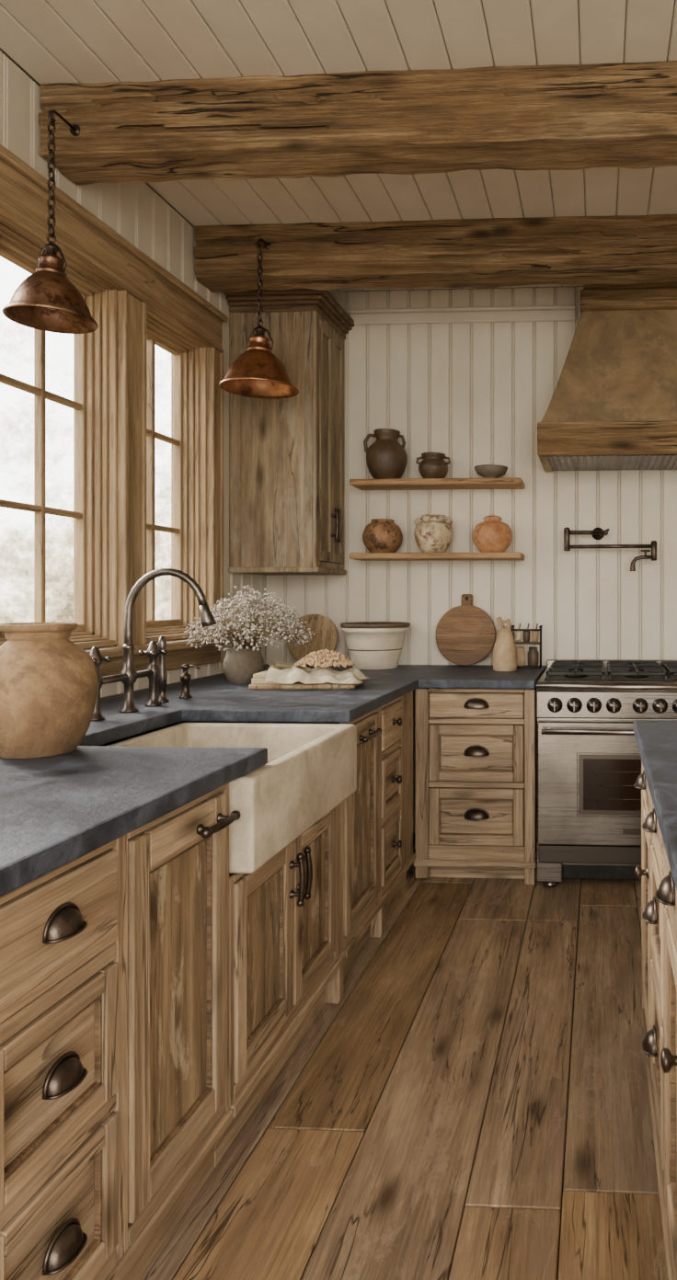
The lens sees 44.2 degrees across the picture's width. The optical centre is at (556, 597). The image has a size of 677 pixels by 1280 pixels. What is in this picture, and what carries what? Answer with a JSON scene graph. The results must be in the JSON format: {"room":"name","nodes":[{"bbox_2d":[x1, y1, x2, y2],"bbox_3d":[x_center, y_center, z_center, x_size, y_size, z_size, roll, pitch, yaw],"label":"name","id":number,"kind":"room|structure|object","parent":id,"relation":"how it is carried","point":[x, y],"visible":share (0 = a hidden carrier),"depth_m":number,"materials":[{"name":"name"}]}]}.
{"room":"kitchen","nodes":[
{"label":"kitchen","id":0,"kind":"room"},
{"bbox_2d":[0,50,265,697],"bbox_3d":[-1.883,-0.200,1.035,0.170,3.000,6.670,0,0,3],"label":"wall","id":1,"kind":"structure","parent":0,"point":[133,211],"depth_m":3.17,"materials":[{"name":"beige wood"}]},
{"bbox_2d":[0,214,117,649],"bbox_3d":[-1.808,-0.507,2.483,0.170,1.385,1.090,0,0,3],"label":"window","id":2,"kind":"structure","parent":1,"relation":"in","point":[94,405],"depth_m":2.97,"materials":[{"name":"brown wood"}]},
{"bbox_2d":[0,144,230,676],"bbox_3d":[-1.708,-0.532,2.147,0.087,1.685,3.350,0,0,3],"label":"trim","id":3,"kind":"structure","parent":1,"relation":"attached to","point":[142,283],"depth_m":3.07,"materials":[{"name":"brown wood"}]},
{"bbox_2d":[146,308,206,642],"bbox_3d":[-1.758,-0.507,3.437,0.170,1.385,0.560,0,0,3],"label":"window","id":4,"kind":"structure","parent":1,"relation":"in","point":[188,440],"depth_m":3.65,"materials":[{"name":"brown wood"}]},
{"bbox_2d":[0,0,676,292],"bbox_3d":[0.577,-1.760,0.981,5.050,0.120,6.820,0,0,3],"label":"ceiling","id":5,"kind":"structure","parent":0,"point":[51,41],"depth_m":2.44,"materials":[{"name":"paint"}]},
{"bbox_2d":[38,60,676,184],"bbox_3d":[0.666,-1.578,2.549,4.755,0.244,0.197,0,0,3],"label":"ceiling beam","id":6,"kind":"structure","parent":5,"relation":"attached to","point":[553,117],"depth_m":2.54,"materials":[{"name":"brown wood"}]},
{"bbox_2d":[1,109,98,333],"bbox_3d":[-1.591,-1.215,2.463,0.253,0.686,0.256,0,0,3],"label":"pendant lamp","id":7,"kind":"object","parent":6,"relation":"hanging from","point":[46,300],"visible":1,"depth_m":2.45,"materials":[{"name":"orange metal"}]},
{"bbox_2d":[194,214,676,292],"bbox_3d":[0.717,-1.578,3.537,4.754,0.244,0.200,0,0,3],"label":"ceiling beam","id":8,"kind":"structure","parent":5,"relation":"attached to","point":[489,253],"depth_m":3.52,"materials":[{"name":"brown wood"}]},
{"bbox_2d":[218,237,298,399],"bbox_3d":[-1.320,-1.271,3.474,0.332,0.692,0.332,0,0,3],"label":"pendant lamp","id":9,"kind":"object","parent":8,"relation":"hanging from","point":[257,372],"visible":1,"depth_m":3.44,"materials":[{"name":"orange metal"}]},
{"bbox_2d":[139,833,667,1279],"bbox_3d":[0.577,1.360,0.981,5.050,0.120,6.820,0,0,3],"label":"floor","id":10,"kind":"structure","parent":0,"point":[473,1103],"depth_m":1.96,"materials":[{"name":"brown wood"}]},
{"bbox_2d":[0,782,240,1279],"bbox_3d":[-1.238,0.858,1.108,1.012,0.885,1.384,0,0,3],"label":"base cabinet","id":11,"kind":"object","parent":10,"relation":"on","point":[114,960],"visible":0.98,"depth_m":1.35,"materials":[{"name":"brown wood"}]},
{"bbox_2d":[0,663,546,897],"bbox_3d":[-0.943,0.390,2.335,1.562,0.040,3.965,0,0,3],"label":"countertop","id":12,"kind":"structure","parent":11,"relation":"on","point":[55,811],"depth_m":1.74,"materials":[{"name":"grey stone"}]},
{"bbox_2d":[0,622,97,758],"bbox_3d":[-1.240,0.215,1.866,0.245,0.309,0.247,0,0,3],"label":"clay vase","id":13,"kind":"object","parent":12,"relation":"on","point":[49,682],"visible":1,"depth_m":1.79,"materials":[{"name":"beige ceramic"}]},
{"bbox_2d":[89,568,216,720],"bbox_3d":[-1.275,0.137,2.515,0.310,0.467,0.389,0,0,3],"label":"bridge faucet","id":14,"kind":"object","parent":12,"relation":"on","point":[128,676],"visible":0.88,"depth_m":2.53,"materials":[{"name":"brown metal"}]},
{"bbox_2d":[157,635,169,703],"bbox_3d":[-1.397,0.253,2.767,0.044,0.235,0.044,0,0,3],"label":"sprayer","id":15,"kind":"object","parent":12,"relation":"on","point":[162,680],"visible":0.79,"depth_m":2.76,"materials":[{"name":"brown metal"}]},
{"bbox_2d":[179,663,200,698],"bbox_3d":[-1.356,0.307,2.885,0.074,0.125,0.044,0,0,3],"label":"soap dispenser","id":16,"kind":"object","parent":12,"relation":"on","point":[185,678],"visible":1,"depth_m":2.88,"materials":[{"name":"brown metal"}]},
{"bbox_2d":[105,722,356,873],"bbox_3d":[-0.966,0.522,2.184,0.587,0.220,0.774,0,0,3],"label":"farmhouse sink","id":17,"kind":"object","parent":12,"relation":"in","point":[310,769],"visible":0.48,"depth_m":2.16,"materials":[{"name":"beige ceramic"}]},
{"bbox_2d":[182,585,314,684],"bbox_3d":[-1.339,0.158,3.412,0.557,0.425,0.434,0,0,3],"label":"dried flower arrangement","id":18,"kind":"object","parent":12,"relation":"on","point":[244,658],"visible":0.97,"depth_m":3.35,"materials":[{"name":"white plant"}]},
{"bbox_2d":[248,649,368,689],"bbox_3d":[-1.021,0.291,3.241,0.450,0.158,0.260,0,0,-4],"label":"tray","id":19,"kind":"object","parent":12,"relation":"on","point":[295,676],"visible":1,"depth_m":3.16,"materials":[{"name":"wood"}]},
{"bbox_2d":[286,614,338,664],"bbox_3d":[-1.338,0.228,4.281,0.279,0.277,0.076,0,0,3],"label":"wooden platter","id":20,"kind":"object","parent":12,"relation":"on","point":[325,636],"visible":0.62,"depth_m":4.27,"materials":[{"name":"brown wood"}]},
{"bbox_2d":[340,621,410,670],"bbox_3d":[-0.956,0.251,4.116,0.360,0.238,0.360,0,0,3],"label":"stoneware crock","id":21,"kind":"object","parent":12,"relation":"on","point":[371,645],"visible":0.98,"depth_m":4.00,"materials":[{"name":"ceramic"}]},
{"bbox_2d":[434,594,495,665],"bbox_3d":[-0.494,0.173,4.242,0.328,0.387,0.093,0,0,3],"label":"cutting board","id":22,"kind":"object","parent":12,"relation":"on","point":[465,634],"visible":1,"depth_m":4.23,"materials":[{"name":"brown wood"}]},
{"bbox_2d":[492,617,517,671],"bbox_3d":[-0.264,0.233,3.981,0.125,0.274,0.131,0,0,3],"label":"ceramic bottle","id":23,"kind":"object","parent":12,"relation":"on","point":[505,658],"visible":1,"depth_m":3.94,"materials":[{"name":"beige ceramic"}]},
{"bbox_2d":[510,623,542,668],"bbox_3d":[-0.160,0.252,4.114,0.164,0.236,0.104,0,0,3],"label":"spice rack","id":24,"kind":"object","parent":12,"relation":"on","point":[532,653],"visible":0.88,"depth_m":4.09,"materials":[{"name":"black metal"}]},
{"bbox_2d":[96,690,415,976],"bbox_3d":[-1.134,0.858,3.088,1.011,0.885,0.992,0,0,3],"label":"base cabinet","id":25,"kind":"object","parent":10,"relation":"on","point":[378,853],"visible":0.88,"depth_m":2.96,"materials":[{"name":"brown wood"}]},
{"bbox_2d":[214,800,345,1167],"bbox_3d":[-1.181,0.970,2.196,1.011,0.660,0.790,0,0,3],"label":"base cabinet","id":26,"kind":"object","parent":10,"relation":"on","point":[287,955],"visible":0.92,"depth_m":2.08,"materials":[{"name":"brown wood"}]},
{"bbox_2d":[412,686,536,884],"bbox_3d":[-0.357,0.858,3.894,0.560,0.885,0.760,0,0,3],"label":"base cabinet","id":27,"kind":"object","parent":10,"relation":"on","point":[475,748],"visible":0.98,"depth_m":3.56,"materials":[{"name":"brown wood"}]},
{"bbox_2d":[536,659,676,887],"bbox_3d":[0.380,0.816,3.809,0.910,0.968,0.863,0,0,3],"label":"range cooker","id":28,"kind":"object","parent":10,"relation":"on","point":[588,760],"visible":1,"depth_m":3.45,"materials":[{"name":"silver metal"}]},
{"bbox_2d":[633,760,676,1279],"bbox_3d":[0.701,0.858,1.290,1.075,0.885,2.050,0,0,3],"label":"kitchen island","id":29,"kind":"object","parent":10,"relation":"on","point":[658,893],"visible":0.97,"depth_m":1.59,"materials":[{"name":"brown wood"}]},
{"bbox_2d":[633,720,676,891],"bbox_3d":[0.722,0.390,1.286,1.092,0.040,2.125,0,0,3],"label":"island countertop","id":30,"kind":"structure","parent":29,"relation":"on","point":[656,739],"depth_m":1.68,"materials":[{"name":"grey stone"}]},
{"bbox_2d":[265,286,676,833],"bbox_3d":[0.742,-0.200,4.312,5.070,3.000,0.150,0,0,3],"label":"wall","id":31,"kind":"structure","parent":0,"point":[474,394],"depth_m":4.30,"materials":[{"name":"paint"}]},
{"bbox_2d":[224,288,354,575],"bbox_3d":[-1.384,-0.830,4.099,0.503,1.410,0.493,0,0,3],"label":"upper cabinet","id":32,"kind":"object","parent":31,"relation":"attached to","point":[287,455],"visible":0.99,"depth_m":3.92,"materials":[{"name":"brown wood"}]},
{"bbox_2d":[349,477,524,490],"bbox_3d":[-0.636,-0.611,4.204,0.910,0.032,0.209,0,0,3],"label":"wall shelf","id":33,"kind":"object","parent":31,"relation":"attached to","point":[510,483],"visible":1,"depth_m":4.12,"materials":[{"name":"brown wood"}]},
{"bbox_2d":[363,428,407,479],"bbox_3d":[-0.916,-0.762,4.209,0.215,0.270,0.215,0,0,43],"label":"jug","id":34,"kind":"object","parent":33,"relation":"on","point":[386,458],"visible":0.89,"depth_m":4.14,"materials":[{"name":"brown ceramic"}]},
{"bbox_2d":[415,452,450,478],"bbox_3d":[-0.662,-0.699,4.195,0.157,0.144,0.156,0,0,-41],"label":"pot","id":35,"kind":"object","parent":33,"relation":"on","point":[432,465],"visible":0.85,"depth_m":4.14,"materials":[{"name":"brown ceramic"}]},
{"bbox_2d":[474,464,507,478],"bbox_3d":[-0.352,-0.662,4.179,0.180,0.071,0.178,0,0,3],"label":"serving bowl","id":36,"kind":"object","parent":33,"relation":"on","point":[486,471],"visible":0.84,"depth_m":4.12,"materials":[{"name":"ceramic"}]},
{"bbox_2d":[349,552,524,560],"bbox_3d":[-0.636,-0.221,4.204,0.910,0.032,0.209,0,0,3],"label":"wall shelf","id":37,"kind":"object","parent":31,"relation":"attached to","point":[362,556],"visible":1,"depth_m":4.11,"materials":[{"name":"brown wood"}]},
{"bbox_2d":[362,518,402,552],"bbox_3d":[-0.939,-0.328,4.211,0.212,0.182,0.213,0,0,3],"label":"pot","id":38,"kind":"object","parent":37,"relation":"on","point":[381,535],"visible":0.88,"depth_m":4.13,"materials":[{"name":"brown ceramic"}]},
{"bbox_2d":[413,514,452,552],"bbox_3d":[-0.664,-0.339,4.194,0.200,0.204,0.205,0,0,32],"label":"jar","id":39,"kind":"object","parent":37,"relation":"on","point":[432,534],"visible":0.9,"depth_m":4.13,"materials":[{"name":"beige ceramic"}]},
{"bbox_2d":[472,514,512,552],"bbox_3d":[-0.344,-0.339,4.179,0.213,0.203,0.214,0,0,3],"label":"pot","id":40,"kind":"object","parent":37,"relation":"on","point":[491,535],"visible":0.94,"depth_m":4.10,"materials":[{"name":"ceramic"}]},
{"bbox_2d":[343,304,575,324],"bbox_3d":[0.747,-1.550,4.219,4.750,0.080,0.035,0,0,3],"label":"trim","id":41,"kind":"structure","parent":31,"relation":"attached to","point":[524,313],"depth_m":4.28,"materials":[{"name":"white wood"}]},
{"bbox_2d":[537,281,676,472],"bbox_3d":[0.389,-1.192,3.989,0.944,1.014,0.528,0,0,3],"label":"range hood","id":42,"kind":"object","parent":31,"relation":"attached to","point":[612,405],"visible":0.98,"depth_m":3.88,"materials":[{"name":"brown wood"}]},
{"bbox_2d":[563,526,656,571],"bbox_3d":[0.287,-0.261,4.190,0.496,0.242,0.133,0,0,7],"label":"pot filler faucet","id":43,"kind":"object","parent":31,"relation":"attached to","point":[598,533],"visible":1,"depth_m":4.15,"materials":[{"name":"brown metal"}]}
]}

